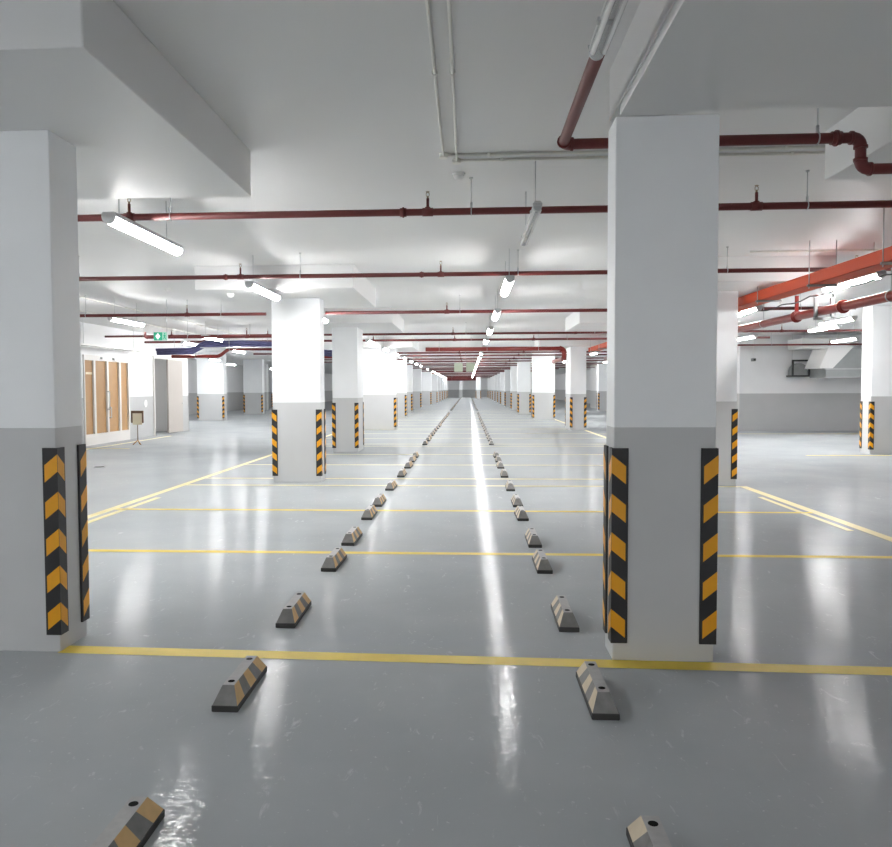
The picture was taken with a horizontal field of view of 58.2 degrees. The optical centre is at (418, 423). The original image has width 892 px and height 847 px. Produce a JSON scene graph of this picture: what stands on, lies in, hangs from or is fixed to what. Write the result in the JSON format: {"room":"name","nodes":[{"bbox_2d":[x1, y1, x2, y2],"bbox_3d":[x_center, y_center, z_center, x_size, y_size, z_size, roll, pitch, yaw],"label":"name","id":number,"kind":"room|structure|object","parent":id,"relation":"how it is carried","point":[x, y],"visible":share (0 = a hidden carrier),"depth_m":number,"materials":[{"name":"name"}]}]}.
{"room":"parking garage","nodes":[
{"label":"parking garage","id":0,"kind":"room"},
{"bbox_2d":[80,322,188,443],"bbox_3d":[-9.922,-0.407,6.915,0.250,3.290,44.750,0,3,4],"label":"wall","id":1,"kind":"structure","parent":0,"point":[140,364],"depth_m":24.67,"materials":[{"name":"white paint"}]},
{"bbox_2d":[82,354,129,445],"bbox_3d":[-8.851,-0.674,22.683,0.241,2.440,2.830,0,3,4],"label":"door","id":2,"kind":"structure","parent":1,"relation":"in","point":[106,398],"depth_m":22.59,"materials":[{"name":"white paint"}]},
{"bbox_2d":[152,356,167,435],"bbox_3d":[-8.584,-0.925,26.577,0.060,2.600,1.230,0,3,4],"label":"trim","id":3,"kind":"structure","parent":1,"relation":"attached to","point":[153,357],"depth_m":25.98,"materials":[{"name":"white paint"}]},
{"bbox_2d":[166,360,182,432],"bbox_3d":[-8.463,-0.952,27.862,0.144,2.500,1.350,0,3,4],"label":"door","id":4,"kind":"structure","parent":1,"relation":"in","point":[173,367],"depth_m":27.73,"materials":[{"name":"beige"}]},
{"bbox_2d":[155,359,166,430],"bbox_3d":[-10.184,-1.097,27.209,2.750,2.900,3.550,0,3,4],"label":"wall","id":5,"kind":"structure","parent":0,"point":[160,365],"depth_m":28.78,"materials":[{"name":"white paint"}]},
{"bbox_2d":[188,360,332,413],"bbox_3d":[-11.948,-3.637,81.107,0.250,3.290,103.250,0,3,4],"label":"wall","id":6,"kind":"structure","parent":0,"point":[234,374],"depth_m":56.80,"materials":[{"name":"white paint"}]},
{"bbox_2d":[0,397,891,846],"bbox_3d":[2.291,-0.911,57.918,31.500,0.252,148.600,0,3,4],"label":"floor","id":7,"kind":"structure","parent":0,"point":[427,692],"depth_m":4.43,"materials":[{"name":"grey paint"}]},
{"bbox_2d":[0,0,250,651],"bbox_3d":[-2.508,-0.346,4.831,2.345,3.290,2.640,0,3,4],"label":"pillar","id":8,"kind":"structure","parent":7,"relation":"on","point":[90,108],"depth_m":4.54,"materials":[{"name":"white paint"}]},
{"bbox_2d":[90,796,164,846],"bbox_3d":[-0.972,1.341,2.542,0.125,0.106,0.545,0,3,4],"label":"wheel stop","id":9,"kind":"object","parent":7,"relation":"on","point":[137,820],"visible":1,"depth_m":2.62,"materials":[{"name":"concrete"}]},
{"bbox_2d":[131,411,143,444],"bbox_3d":[-7.653,0.116,21.798,0.340,0.932,0.215,0,3,4],"label":"stand","id":10,"kind":"object","parent":7,"relation":"on","point":[137,417],"visible":1,"depth_m":21.74,"materials":[{"name":"brown wood"}]},
{"bbox_2d":[197,352,226,420],"bbox_3d":[-10.050,-1.799,38.821,1.326,3.290,0.513,0,3,4],"label":"pillar","id":11,"kind":"structure","parent":7,"relation":"on","point":[211,375],"depth_m":38.59,"materials":[{"name":"white paint"}]},
{"bbox_2d":[211,656,266,711],"bbox_3d":[-0.887,1.278,3.988,0.125,0.106,0.545,0,3,4],"label":"wheel stop","id":12,"kind":"object","parent":7,"relation":"on","point":[240,684],"visible":1,"depth_m":3.86,"materials":[{"name":"concrete"}]},
{"bbox_2d":[243,359,264,413],"bbox_3d":[-9.989,-2.219,48.426,1.176,3.290,0.513,0,3,4],"label":"pillar","id":13,"kind":"structure","parent":7,"relation":"on","point":[253,369],"depth_m":48.19,"materials":[{"name":"white paint"}]},
{"bbox_2d":[264,365,268,409],"bbox_3d":[-11.862,-2.648,58.449,1.613,3.290,0.513,0,3,4],"label":"pillar","id":14,"kind":"structure","parent":7,"relation":"on","point":[265,366],"depth_m":58.19,"materials":[{"name":"white paint"}]},
{"bbox_2d":[268,366,272,407],"bbox_3d":[-12.031,-2.845,62.964,1.126,3.290,0.513,0,3,4],"label":"pillar","id":15,"kind":"structure","parent":7,"relation":"on","point":[269,370],"depth_m":62.70,"materials":[{"name":"white paint"}]},
{"bbox_2d":[194,264,375,481],"bbox_3d":[-2.014,-0.706,13.029,2.330,3.290,2.800,0,3,4],"label":"pillar","id":16,"kind":"structure","parent":7,"relation":"on","point":[298,411],"depth_m":12.83,"materials":[{"name":"white paint"}]},
{"bbox_2d":[276,592,310,627],"bbox_3d":[-0.825,1.220,5.295,0.125,0.106,0.545,0,3,3],"label":"wheel stop","id":17,"kind":"object","parent":7,"relation":"on","point":[296,608],"visible":1,"depth_m":5.14,"materials":[{"name":"concrete"}]},
{"bbox_2d":[321,547,346,571],"bbox_3d":[-0.724,1.153,6.840,0.125,0.106,0.545,0,3,4],"label":"wheel stop","id":18,"kind":"object","parent":7,"relation":"on","point":[333,561],"visible":1,"depth_m":6.67,"materials":[{"name":"concrete"}]},
{"bbox_2d":[341,526,362,545],"bbox_3d":[-0.661,1.105,7.920,0.125,0.106,0.545,0,3,5],"label":"wheel stop","id":19,"kind":"object","parent":7,"relation":"on","point":[354,534],"visible":1,"depth_m":7.72,"materials":[{"name":"concrete"}]},
{"bbox_2d":[324,307,403,451],"bbox_3d":[-1.637,-0.984,19.361,2.310,3.290,3.300,0,3,4],"label":"pillar","id":20,"kind":"structure","parent":7,"relation":"on","point":[347,330],"depth_m":18.91,"materials":[{"name":"white paint"}]},
{"bbox_2d":[361,505,376,519],"bbox_3d":[-0.582,1.040,9.415,0.125,0.106,0.545,0,3,4],"label":"wheel stop","id":21,"kind":"object","parent":7,"relation":"on","point":[370,511],"visible":1,"depth_m":9.20,"materials":[{"name":"concrete"}]},
{"bbox_2d":[372,494,385,506],"bbox_3d":[-0.518,0.995,10.435,0.125,0.106,0.545,0,3,4],"label":"wheel stop","id":22,"kind":"object","parent":7,"relation":"on","point":[380,499],"visible":0.98,"depth_m":10.22,"materials":[{"name":"concrete"}]},
{"bbox_2d":[363,337,417,429],"bbox_3d":[-1.355,-1.425,29.453,2.500,3.290,2.900,0,3,4],"label":"pillar","id":23,"kind":"structure","parent":7,"relation":"on","point":[379,365],"depth_m":29.14,"materials":[{"name":"white paint"}]},
{"bbox_2d":[385,480,396,490],"bbox_3d":[-0.417,0.924,12.046,0.125,0.106,0.545,0,3,4],"label":"wheel stop","id":24,"kind":"object","parent":7,"relation":"on","point":[391,485],"visible":1,"depth_m":11.82,"materials":[{"name":"concrete"}]},
{"bbox_2d":[397,354,406,417],"bbox_3d":[-1.103,-1.944,41.333,0.953,3.290,0.626,0,3,4],"label":"pillar","id":25,"kind":"structure","parent":7,"relation":"on","point":[401,364],"depth_m":41.03,"materials":[{"name":"white paint"}]},
{"bbox_2d":[407,362,412,411],"bbox_3d":[-0.788,-2.382,51.322,0.763,3.290,0.626,0,3,4],"label":"pillar","id":26,"kind":"structure","parent":7,"relation":"on","point":[409,367],"depth_m":51.03,"materials":[{"name":"white paint"}]},
{"bbox_2d":[413,366,421,408],"bbox_3d":[-0.215,-2.776,60.296,0.813,3.290,0.626,0,3,4],"label":"pillar","id":27,"kind":"structure","parent":7,"relation":"on","point":[417,373],"depth_m":60.01,"materials":[{"name":"white paint"}]},
{"bbox_2d":[422,368,431,404],"bbox_3d":[0.633,-3.259,71.304,0.963,3.290,0.726,0,3,4],"label":"pillar","id":28,"kind":"structure","parent":7,"relation":"on","point":[426,376],"depth_m":70.96,"materials":[{"name":"white paint"}]},
{"bbox_2d":[431,372,437,403],"bbox_3d":[1.378,-3.651,80.210,0.963,3.290,0.613,0,3,4],"label":"pillar","id":29,"kind":"structure","parent":7,"relation":"on","point":[434,376],"depth_m":79.92,"materials":[{"name":"white paint"}]},
{"bbox_2d":[476,377,480,398],"bbox_3d":[8.288,-5.058,111.816,0.726,3.290,0.613,0,3,4],"label":"pillar","id":30,"kind":"structure","parent":7,"relation":"on","point":[478,379],"depth_m":111.53,"materials":[{"name":"white paint"}]},
{"bbox_2d":[497,373,499,402],"bbox_3d":[8.399,-3.748,81.782,0.813,3.290,0.613,0,3,4],"label":"pillar","id":31,"kind":"structure","parent":7,"relation":"on","point":[498,374],"depth_m":81.52,"materials":[{"name":"white paint"}]},
{"bbox_2d":[500,372,503,404],"bbox_3d":[7.806,-3.376,73.317,0.763,3.290,0.626,0,3,4],"label":"pillar","id":32,"kind":"structure","parent":7,"relation":"on","point":[501,373],"depth_m":73.04,"materials":[{"name":"white paint"}]},
{"bbox_2d":[504,366,509,406],"bbox_3d":[7.258,-2.982,64.343,0.763,3.290,0.626,0,3,4],"label":"pillar","id":33,"kind":"structure","parent":7,"relation":"on","point":[506,372],"depth_m":64.08,"materials":[{"name":"white paint"}]},
{"bbox_2d":[510,362,516,409],"bbox_3d":[6.709,-2.588,55.368,0.763,3.290,0.626,0,3,4],"label":"pillar","id":34,"kind":"structure","parent":7,"relation":"on","point":[513,369],"depth_m":55.09,"materials":[{"name":"white paint"}]},
{"bbox_2d":[511,494,522,506],"bbox_3d":[1.266,0.992,10.347,0.125,0.106,0.545,0,3,4],"label":"wheel stop","id":35,"kind":"object","parent":7,"relation":"on","point":[515,500],"visible":0.99,"depth_m":10.13,"materials":[{"name":"concrete"}]},
{"bbox_2d":[514,506,528,520],"bbox_3d":[1.189,1.037,9.303,0.125,0.106,0.545,0,3,3],"label":"wheel stop","id":36,"kind":"object","parent":7,"relation":"on","point":[519,512],"visible":1,"depth_m":9.08,"materials":[{"name":"concrete"}]},
{"bbox_2d":[517,357,530,413],"bbox_3d":[6.066,-2.190,46.299,0.766,3.290,0.626,0,3,4],"label":"pillar","id":37,"kind":"structure","parent":7,"relation":"on","point":[523,368],"depth_m":46.01,"materials":[{"name":"white paint"}]},
{"bbox_2d":[525,528,541,547],"bbox_3d":[1.111,1.104,7.787,0.125,0.106,0.545,0,3,4],"label":"wheel stop","id":38,"kind":"object","parent":7,"relation":"on","point":[532,539],"visible":1,"depth_m":7.57,"materials":[{"name":"concrete"}]},
{"bbox_2d":[532,549,552,573],"bbox_3d":[1.036,1.150,6.733,0.125,0.106,0.545,0,3,4],"label":"wheel stop","id":39,"kind":"object","parent":7,"relation":"on","point":[542,565],"visible":1,"depth_m":6.52,"materials":[{"name":"concrete"}]},
{"bbox_2d":[531,353,554,419],"bbox_3d":[5.916,-1.831,38.101,1.066,3.290,0.626,0,3,4],"label":"pillar","id":40,"kind":"structure","parent":7,"relation":"on","point":[543,369],"depth_m":37.81,"materials":[{"name":"white paint"}]},
{"bbox_2d":[551,595,579,631],"bbox_3d":[0.943,1.218,5.187,0.125,0.106,0.545,0,3,4],"label":"wheel stop","id":41,"kind":"object","parent":7,"relation":"on","point":[564,617],"visible":1,"depth_m":5.00,"materials":[{"name":"concrete"}]},
{"bbox_2d":[534,336,606,429],"bbox_3d":[5.490,-1.419,28.683,2.540,3.290,2.097,0,3,4],"label":"pillar","id":42,"kind":"structure","parent":7,"relation":"on","point":[575,394],"depth_m":28.26,"materials":[{"name":"white paint"}]},
{"bbox_2d":[576,661,619,720],"bbox_3d":[0.860,1.275,3.881,0.125,0.106,0.545,0,3,4],"label":"wheel stop","id":43,"kind":"object","parent":7,"relation":"on","point":[599,701],"visible":1,"depth_m":3.72,"materials":[{"name":"concrete"}]},
{"bbox_2d":[597,361,606,410],"bbox_3d":[11.836,-2.442,51.551,0.663,3.290,0.626,0,3,4],"label":"pillar","id":44,"kind":"structure","parent":7,"relation":"on","point":[601,368],"depth_m":51.26,"materials":[{"name":"white paint"}]},
{"bbox_2d":[626,815,671,846],"bbox_3d":[0.740,1.340,2.407,0.125,0.106,0.545,0,3,4],"label":"wheel stop","id":45,"kind":"object","parent":7,"relation":"on","point":[645,831],"visible":1,"depth_m":2.55,"materials":[{"name":"concrete"}]},
{"bbox_2d":[603,0,891,661],"bbox_3d":[1.605,-0.146,-0.129,1.660,3.290,9.363,0,3,4],"label":"pillar","id":46,"kind":"structure","parent":7,"relation":"on","point":[661,457],"depth_m":4.30,"materials":[{"name":"white paint"}]},
{"bbox_2d":[716,255,835,485],"bbox_3d":[4.511,-0.701,12.329,2.500,3.290,2.600,0,3,4],"label":"pillar","id":47,"kind":"structure","parent":7,"relation":"on","point":[731,286],"depth_m":12.12,"materials":[{"name":"white paint"}]},
{"bbox_2d":[859,306,891,453],"bbox_3d":[10.416,-0.972,17.982,0.726,3.290,0.476,0,3,4],"label":"pillar","id":48,"kind":"structure","parent":7,"relation":"on","point":[875,434],"depth_m":17.79,"materials":[{"name":"white paint"}]},
{"bbox_2d":[77,0,891,376],"bbox_3d":[2.276,-4.447,57.763,31.500,0.250,148.600,0,3,4],"label":"ceiling","id":49,"kind":"structure","parent":0,"point":[333,105],"depth_m":6.73,"materials":[{"name":"white paint"}]},
{"bbox_2d":[80,330,154,352],"bbox_3d":[-8.568,-2.280,19.662,0.430,0.670,9.500,0,3,4],"label":"cable tray","id":50,"kind":"object","parent":49,"relation":"hanging from","point":[83,344],"visible":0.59,"depth_m":22.02,"materials":[{"name":"white metal"}]},
{"bbox_2d":[107,298,144,326],"bbox_3d":[-5.881,-2.236,16.100,0.132,0.469,1.520,0,3,4],"label":"light","id":51,"kind":"object","parent":49,"relation":"hanging from","point":[115,319],"visible":0.91,"depth_m":15.99,"materials":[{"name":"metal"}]},
{"bbox_2d":[112,318,144,326],"bbox_3d":[-5.880,-2.032,16.109,0.112,0.058,1.496,0,3,4],"label":"diffuser","id":52,"kind":"object","parent":51,"relation":"attached to","point":[121,320],"depth_m":16.11,"materials":[{"name":"white plastic"}]},
{"bbox_2d":[101,199,182,255],"bbox_3d":[-2.432,-1.859,7.131,0.132,0.469,1.520,0,3,4],"label":"light","id":53,"kind":"object","parent":49,"relation":"hanging from","point":[114,219],"visible":0.95,"depth_m":6.92,"materials":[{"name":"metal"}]},
{"bbox_2d":[108,217,182,254],"bbox_3d":[-2.431,-1.654,7.140,0.112,0.058,1.496,0,3,4],"label":"diffuser","id":54,"kind":"object","parent":53,"relation":"attached to","point":[128,226],"depth_m":7.00,"materials":[{"name":"white plastic"}]},
{"bbox_2d":[79,296,236,333],"bbox_3d":[-6.361,-2.506,17.261,0.034,0.032,18.000,0,3,4],"label":"conduit","id":55,"kind":"object","parent":49,"relation":"attached to","point":[79,296],"visible":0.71,"depth_m":18.12,"materials":[{"name":"white plastic"}]},
{"bbox_2d":[154,299,167,340],"bbox_3d":[-4.972,-1.988,15.390,0.270,0.790,0.046,0,3,4],"label":"exit sign","id":56,"kind":"object","parent":49,"relation":"hanging from","point":[158,336],"visible":0.96,"depth_m":15.38,"materials":[{"name":"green plastic"}]},
{"bbox_2d":[80,295,265,317],"bbox_3d":[-6.018,-2.212,15.086,6.350,0.428,0.077,0,3,4],"label":"pipe","id":57,"kind":"object","parent":49,"relation":"hanging from","point":[186,314],"visible":0.78,"depth_m":14.98,"materials":[{"name":"red metal"}]},
{"bbox_2d":[144,300,271,338],"bbox_3d":[-4.199,-2.083,15.984,2.670,0.778,0.065,0,3,4],"label":"pipe","id":58,"kind":"object","parent":49,"relation":"hanging from","point":[145,334],"visible":0.76,"depth_m":15.98,"materials":[{"name":"red metal"}]},
{"bbox_2d":[156,340,331,356],"bbox_3d":[-4.668,-2.330,22.904,5.772,0.885,0.612,0,2,0],"label":"cable tray","id":59,"kind":"object","parent":49,"relation":"hanging from","point":[231,343],"visible":0.66,"depth_m":22.84,"materials":[{"name":"metal"}]},
{"bbox_2d":[171,344,331,358],"bbox_3d":[-4.600,-2.317,23.118,5.200,0.928,0.117,0,3,4],"label":"pipe","id":60,"kind":"object","parent":49,"relation":"hanging from","point":[225,351],"visible":0.45,"depth_m":23.16,"materials":[{"name":"red metal"}]},
{"bbox_2d":[245,279,280,300],"bbox_3d":[-2.180,-2.039,11.239,0.132,0.469,1.520,0,3,4],"label":"light","id":61,"kind":"object","parent":49,"relation":"hanging from","point":[252,285],"visible":0.94,"depth_m":11.01,"materials":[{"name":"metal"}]},
{"bbox_2d":[250,284,279,300],"bbox_3d":[-2.179,-1.835,11.248,0.112,0.058,1.496,0,3,4],"label":"diffuser","id":62,"kind":"object","parent":61,"relation":"attached to","point":[258,288],"depth_m":11.17,"materials":[{"name":"white plastic"}]},
{"bbox_2d":[253,345,606,354],"bbox_3d":[1.972,-3.068,33.113,17.900,0.352,0.085,0,3,4],"label":"pipe","id":63,"kind":"object","parent":49,"relation":"hanging from","point":[459,352],"visible":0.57,"depth_m":33.10,"materials":[{"name":"red metal"}]},
{"bbox_2d":[144,335,769,342],"bbox_3d":[0.943,-2.689,24.468,19.100,0.348,0.085,0,3,4],"label":"pipe","id":64,"kind":"object","parent":49,"relation":"hanging from","point":[758,337],"visible":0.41,"depth_m":24.42,"materials":[{"name":"red metal"}]},
{"bbox_2d":[452,171,464,180],"bbox_3d":[0.330,-2.056,6.663,0.110,0.056,0.110,0,3,4],"label":"smoke detector","id":65,"kind":"object","parent":49,"relation":"attached to","point":[458,176],"visible":1,"depth_m":6.63,"materials":[{"name":"white plastic"}]},
{"bbox_2d":[447,377,475,380],"bbox_3d":[5.297,-5.748,99.781,3.600,0.838,0.537,0,3,4],"label":"pipe","id":66,"kind":"object","parent":49,"relation":"hanging from","point":[448,378],"visible":0.88,"depth_m":99.59,"materials":[{"name":"red metal"}]},
{"bbox_2d":[324,357,603,359],"bbox_3d":[2.449,-3.375,40.090,18.000,0.352,0.085,0,3,4],"label":"pipe","id":67,"kind":"object","parent":49,"relation":"hanging from","point":[586,357],"visible":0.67,"depth_m":40.10,"materials":[{"name":"red metal"}]},
{"bbox_2d":[324,359,606,362],"bbox_3d":[2.705,-3.568,44.278,18.000,0.332,0.085,0,3,4],"label":"pipe","id":68,"kind":"object","parent":49,"relation":"hanging from","point":[509,360],"visible":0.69,"depth_m":44.17,"materials":[{"name":"red metal"}]},
{"bbox_2d":[105,320,862,337],"bbox_3d":[3.320,-2.574,21.570,24.200,0.344,0.077,0,3,4],"label":"pipe","id":69,"kind":"object","parent":49,"relation":"hanging from","point":[781,330],"visible":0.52,"depth_m":21.66,"materials":[{"name":"red metal"}]},
{"bbox_2d":[78,170,891,221],"bbox_3d":[2.410,-1.928,6.681,24.200,0.329,0.090,0,3,4],"label":"pipe","id":70,"kind":"object","parent":49,"relation":"hanging from","point":[756,205],"visible":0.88,"depth_m":6.80,"materials":[{"name":"red metal"}]},
{"bbox_2d":[79,246,890,281],"bbox_3d":[2.630,-2.077,10.272,24.200,0.346,0.084,0,3,4],"label":"pipe","id":71,"kind":"object","parent":49,"relation":"hanging from","point":[440,273],"visible":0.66,"depth_m":10.43,"materials":[{"name":"red metal"}]},
{"bbox_2d":[422,366,558,369],"bbox_3d":[3.802,-4.348,62.227,14.000,0.348,0.117,0,3,4],"label":"pipe","id":72,"kind":"object","parent":49,"relation":"hanging from","point":[425,366],"visible":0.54,"depth_m":62.12,"materials":[{"name":"red metal"}]},
{"bbox_2d":[425,331,566,363],"bbox_3d":[2.504,-2.484,26.594,4.417,0.955,3.187,0,3,4],"label":"pipe","id":73,"kind":"object","parent":49,"relation":"hanging from","point":[552,348],"visible":0.98,"depth_m":25.04,"materials":[{"name":"red metal"}]},
{"bbox_2d":[492,289,500,320],"bbox_3d":[1.443,-2.215,14.951,0.132,0.469,1.520,0,3,4],"label":"light","id":74,"kind":"object","parent":49,"relation":"hanging from","point":[497,310],"visible":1,"depth_m":14.39,"materials":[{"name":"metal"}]},
{"bbox_2d":[400,353,606,356],"bbox_3d":[5.162,-3.217,36.120,12.100,0.342,0.085,0,3,4],"label":"pipe","id":75,"kind":"object","parent":49,"relation":"hanging from","point":[525,354],"visible":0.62,"depth_m":36.19,"materials":[{"name":"red metal"}]},
{"bbox_2d":[413,364,596,365],"bbox_3d":[3.728,-3.945,52.823,17.000,0.332,0.085,0,3,4],"label":"pipe","id":76,"kind":"object","parent":49,"relation":"hanging from","point":[507,364],"visible":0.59,"depth_m":52.75,"materials":[{"name":"red metal"}]},
{"bbox_2d":[407,360,606,364],"bbox_3d":[3.460,-3.743,48.436,17.000,0.352,0.085,0,3,4],"label":"pipe","id":77,"kind":"object","parent":49,"relation":"hanging from","point":[413,360],"visible":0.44,"depth_m":48.38,"materials":[{"name":"red metal"}]},
{"bbox_2d":[500,261,514,296],"bbox_3d":[1.190,-2.034,10.813,0.132,0.469,1.520,0,3,4],"label":"light","id":78,"kind":"object","parent":49,"relation":"hanging from","point":[509,279],"visible":0.98,"depth_m":10.43,"materials":[{"name":"grey plastic"}]},
{"bbox_2d":[501,279,512,296],"bbox_3d":[1.191,-1.829,10.822,0.112,0.058,1.496,0,3,4],"label":"diffuser","id":79,"kind":"object","parent":78,"relation":"attached to","point":[507,284],"depth_m":10.61,"materials":[{"name":"white plastic"}]},
{"bbox_2d":[520,161,541,245],"bbox_3d":[0.946,-1.870,6.824,0.084,0.445,1.520,0,3,4],"label":"light","id":80,"kind":"object","parent":49,"relation":"hanging from","point":[535,212],"visible":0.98,"depth_m":6.55,"materials":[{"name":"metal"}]},
{"bbox_2d":[325,294,822,314],"bbox_3d":[3.155,-2.286,15.174,9.950,0.360,0.081,0,3,4],"label":"pipe","id":81,"kind":"object","parent":49,"relation":"hanging from","point":[446,311],"visible":0.59,"depth_m":15.27,"materials":[{"name":"red metal"}]},
{"bbox_2d":[565,308,606,331],"bbox_3d":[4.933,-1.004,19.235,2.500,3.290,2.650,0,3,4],"label":"beam","id":82,"kind":"structure","parent":49,"relation":"attached to","point":[577,321],"depth_m":18.31,"materials":[{"name":"white paint"}]},
{"bbox_2d":[588,0,628,60],"bbox_3d":[0.683,-1.682,2.526,0.084,0.445,1.520,0,3,4],"label":"light","id":83,"kind":"object","parent":49,"relation":"hanging from","point":[612,12],"visible":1,"depth_m":3.02,"materials":[{"name":"white plastic"}]},
{"bbox_2d":[425,0,824,159],"bbox_3d":[3.578,-1.812,0.530,7.517,0.038,10.783,0,3,4],"label":"conduit","id":84,"kind":"object","parent":49,"relation":"attached to","point":[443,155],"visible":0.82,"depth_m":5.95,"materials":[{"name":"white plastic"}]},
{"bbox_2d":[447,0,824,164],"bbox_3d":[3.632,-1.815,0.601,7.417,0.038,10.933,0,3,4],"label":"conduit","id":85,"kind":"object","parent":49,"relation":"attached to","point":[456,161],"visible":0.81,"depth_m":6.09,"materials":[{"name":"white plastic"}]},
{"bbox_2d":[557,55,891,175],"bbox_3d":[5.315,-1.688,3.090,16.547,0.518,7.790,-2,3,-31],"label":"pipe","id":86,"kind":"object","parent":49,"relation":"hanging from","point":[565,141],"visible":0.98,"depth_m":4.81,"materials":[{"name":"red metal"}]},
{"bbox_2d":[588,208,891,351],"bbox_3d":[5.056,-2.033,11.770,0.360,0.585,32.400,0,3,4],"label":"cable tray","id":87,"kind":"object","parent":49,"relation":"hanging from","point":[879,260],"visible":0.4,"depth_m":9.71,"materials":[{"name":"orange paint"}]},
{"bbox_2d":[738,274,891,316],"bbox_3d":[5.081,-1.614,9.390,0.118,0.051,10.621,0,3,4],"label":"power cable","id":88,"kind":"object","parent":87,"relation":"hanging from","point":[883,274],"visible":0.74,"depth_m":10.06,"materials":[{"name":"white plastic"}]},
{"bbox_2d":[604,268,891,359],"bbox_3d":[5.470,-1.887,11.490,0.174,0.855,32.600,0,3,4],"label":"pipe","id":89,"kind":"object","parent":49,"relation":"hanging from","point":[843,306],"visible":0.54,"depth_m":10.64,"materials":[{"name":"red metal"}]},
{"bbox_2d":[813,294,834,319],"bbox_3d":[5.448,-1.563,10.764,0.265,0.340,0.040,0,3,4],"label":"support frame","id":90,"kind":"object","parent":89,"relation":"attached to","point":[831,296],"visible":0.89,"depth_m":10.75,"materials":[{"name":"metal"}]},
{"bbox_2d":[738,305,762,315],"bbox_3d":[5.928,-2.217,14.577,0.132,0.469,1.520,0,3,4],"label":"light","id":91,"kind":"object","parent":49,"relation":"hanging from","point":[749,310],"visible":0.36,"depth_m":14.17,"materials":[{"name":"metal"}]},
{"bbox_2d":[738,307,755,315],"bbox_3d":[5.929,-2.013,14.586,0.112,0.058,1.496,0,3,4],"label":"diffuser","id":92,"kind":"object","parent":91,"relation":"attached to","point":[749,310],"depth_m":14.32,"materials":[{"name":"white plastic"}]},
{"bbox_2d":[786,334,809,376],"bbox_3d":[12.868,-2.307,27.130,0.600,1.440,0.490,0,3,4],"label":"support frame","id":93,"kind":"object","parent":49,"relation":"hanging from","point":[795,370],"visible":0.91,"depth_m":26.95,"materials":[{"name":"grey metal"}]},
{"bbox_2d":[738,332,861,345],"bbox_3d":[10.716,-2.698,25.374,8.900,0.486,0.073,0,3,4],"label":"pipe","id":94,"kind":"object","parent":49,"relation":"hanging from","point":[829,343],"visible":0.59,"depth_m":25.30,"materials":[{"name":"red metal"}]},
{"bbox_2d":[750,249,880,252],"bbox_3d":[6.293,-2.256,10.381,3.900,0.032,0.034,0,3,4],"label":"conduit","id":95,"kind":"object","parent":49,"relation":"attached to","point":[863,250],"visible":1,"depth_m":10.44,"materials":[{"name":"white metal"}]},
{"bbox_2d":[788,332,861,377],"bbox_3d":[13.496,-2.236,26.262,2.240,1.510,1.250,0,3,4],"label":"air duct","id":96,"kind":"object","parent":49,"relation":"hanging from","point":[824,361],"visible":0.69,"depth_m":25.73,"materials":[{"name":"white metal"}]},
{"bbox_2d":[833,348,861,367],"bbox_3d":[13.920,-2.134,26.301,1.260,0.660,1.030,0,3,4],"label":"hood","id":97,"kind":"object","parent":96,"relation":"attached to","point":[853,359],"depth_m":25.78,"materials":[{"name":"white paint"}]},
{"bbox_2d":[808,313,841,332],"bbox_3d":[9.454,-2.409,18.665,0.132,0.469,1.520,0,3,4],"label":"light","id":98,"kind":"object","parent":49,"relation":"hanging from","point":[838,325],"visible":0.94,"depth_m":18.53,"materials":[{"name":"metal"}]},
{"bbox_2d":[808,325,837,331],"bbox_3d":[9.455,-2.205,18.674,0.112,0.058,1.496,0,3,4],"label":"diffuser","id":99,"kind":"object","parent":98,"relation":"attached to","point":[827,327],"depth_m":18.64,"materials":[{"name":"white plastic"}]},
{"bbox_2d":[818,316,857,325],"bbox_3d":[8.734,-2.321,16.707,0.132,0.469,1.520,0,3,4],"label":"light","id":100,"kind":"object","parent":49,"relation":"hanging from","point":[848,318],"visible":0.96,"depth_m":16.54,"materials":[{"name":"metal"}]},
{"bbox_2d":[831,328,858,342],"bbox_3d":[12.448,-2.627,23.386,0.132,0.469,1.520,0,3,4],"label":"light","id":101,"kind":"object","parent":49,"relation":"hanging from","point":[849,338],"visible":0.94,"depth_m":23.30,"materials":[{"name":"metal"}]},
{"bbox_2d":[831,338,855,342],"bbox_3d":[12.449,-2.423,23.395,0.112,0.058,1.496,0,3,4],"label":"diffuser","id":102,"kind":"object","parent":101,"relation":"attached to","point":[842,339],"depth_m":23.42,"materials":[{"name":"white plastic"}]},
{"bbox_2d":[822,270,886,292],"bbox_3d":[5.678,-2.038,10.488,0.132,0.469,1.520,0,3,4],"label":"light","id":103,"kind":"object","parent":49,"relation":"hanging from","point":[861,279],"visible":0.65,"depth_m":10.24,"materials":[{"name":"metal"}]},
{"bbox_2d":[825,106,891,179],"bbox_3d":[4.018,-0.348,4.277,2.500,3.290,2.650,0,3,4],"label":"beam","id":104,"kind":"structure","parent":49,"relation":"attached to","point":[874,123],"depth_m":5.14,"materials":[{"name":"white paint"}]},
{"bbox_2d":[448,377,531,397],"bbox_3d":[6.802,-5.922,131.757,31.500,3.290,0.250,0,3,4],"label":"wall","id":105,"kind":"structure","parent":0,"point":[468,387],"depth_m":131.58,"materials":[{"name":"white paint"}]},
{"bbox_2d":[555,369,589,402],"bbox_3d":[17.819,-4.408,96.051,0.250,3.290,69.750,0,3,4],"label":"wall","id":106,"kind":"structure","parent":0,"point":[560,379],"depth_m":99.97,"materials":[{"name":"white paint"}]},
{"bbox_2d":[590,347,737,407],"bbox_3d":[12.213,-2.136,44.496,0.250,3.290,33.450,0,3,4],"label":"wall","id":107,"kind":"structure","parent":0,"point":[593,371],"depth_m":59.66,"materials":[{"name":"white paint"}]},
{"bbox_2d":[737,334,861,430],"bbox_3d":[13.481,-1.401,27.553,4.850,3.290,0.250,0,3,4],"label":"wall","id":108,"kind":"structure","parent":0,"point":[767,399],"depth_m":27.48,"materials":[{"name":"white paint"}]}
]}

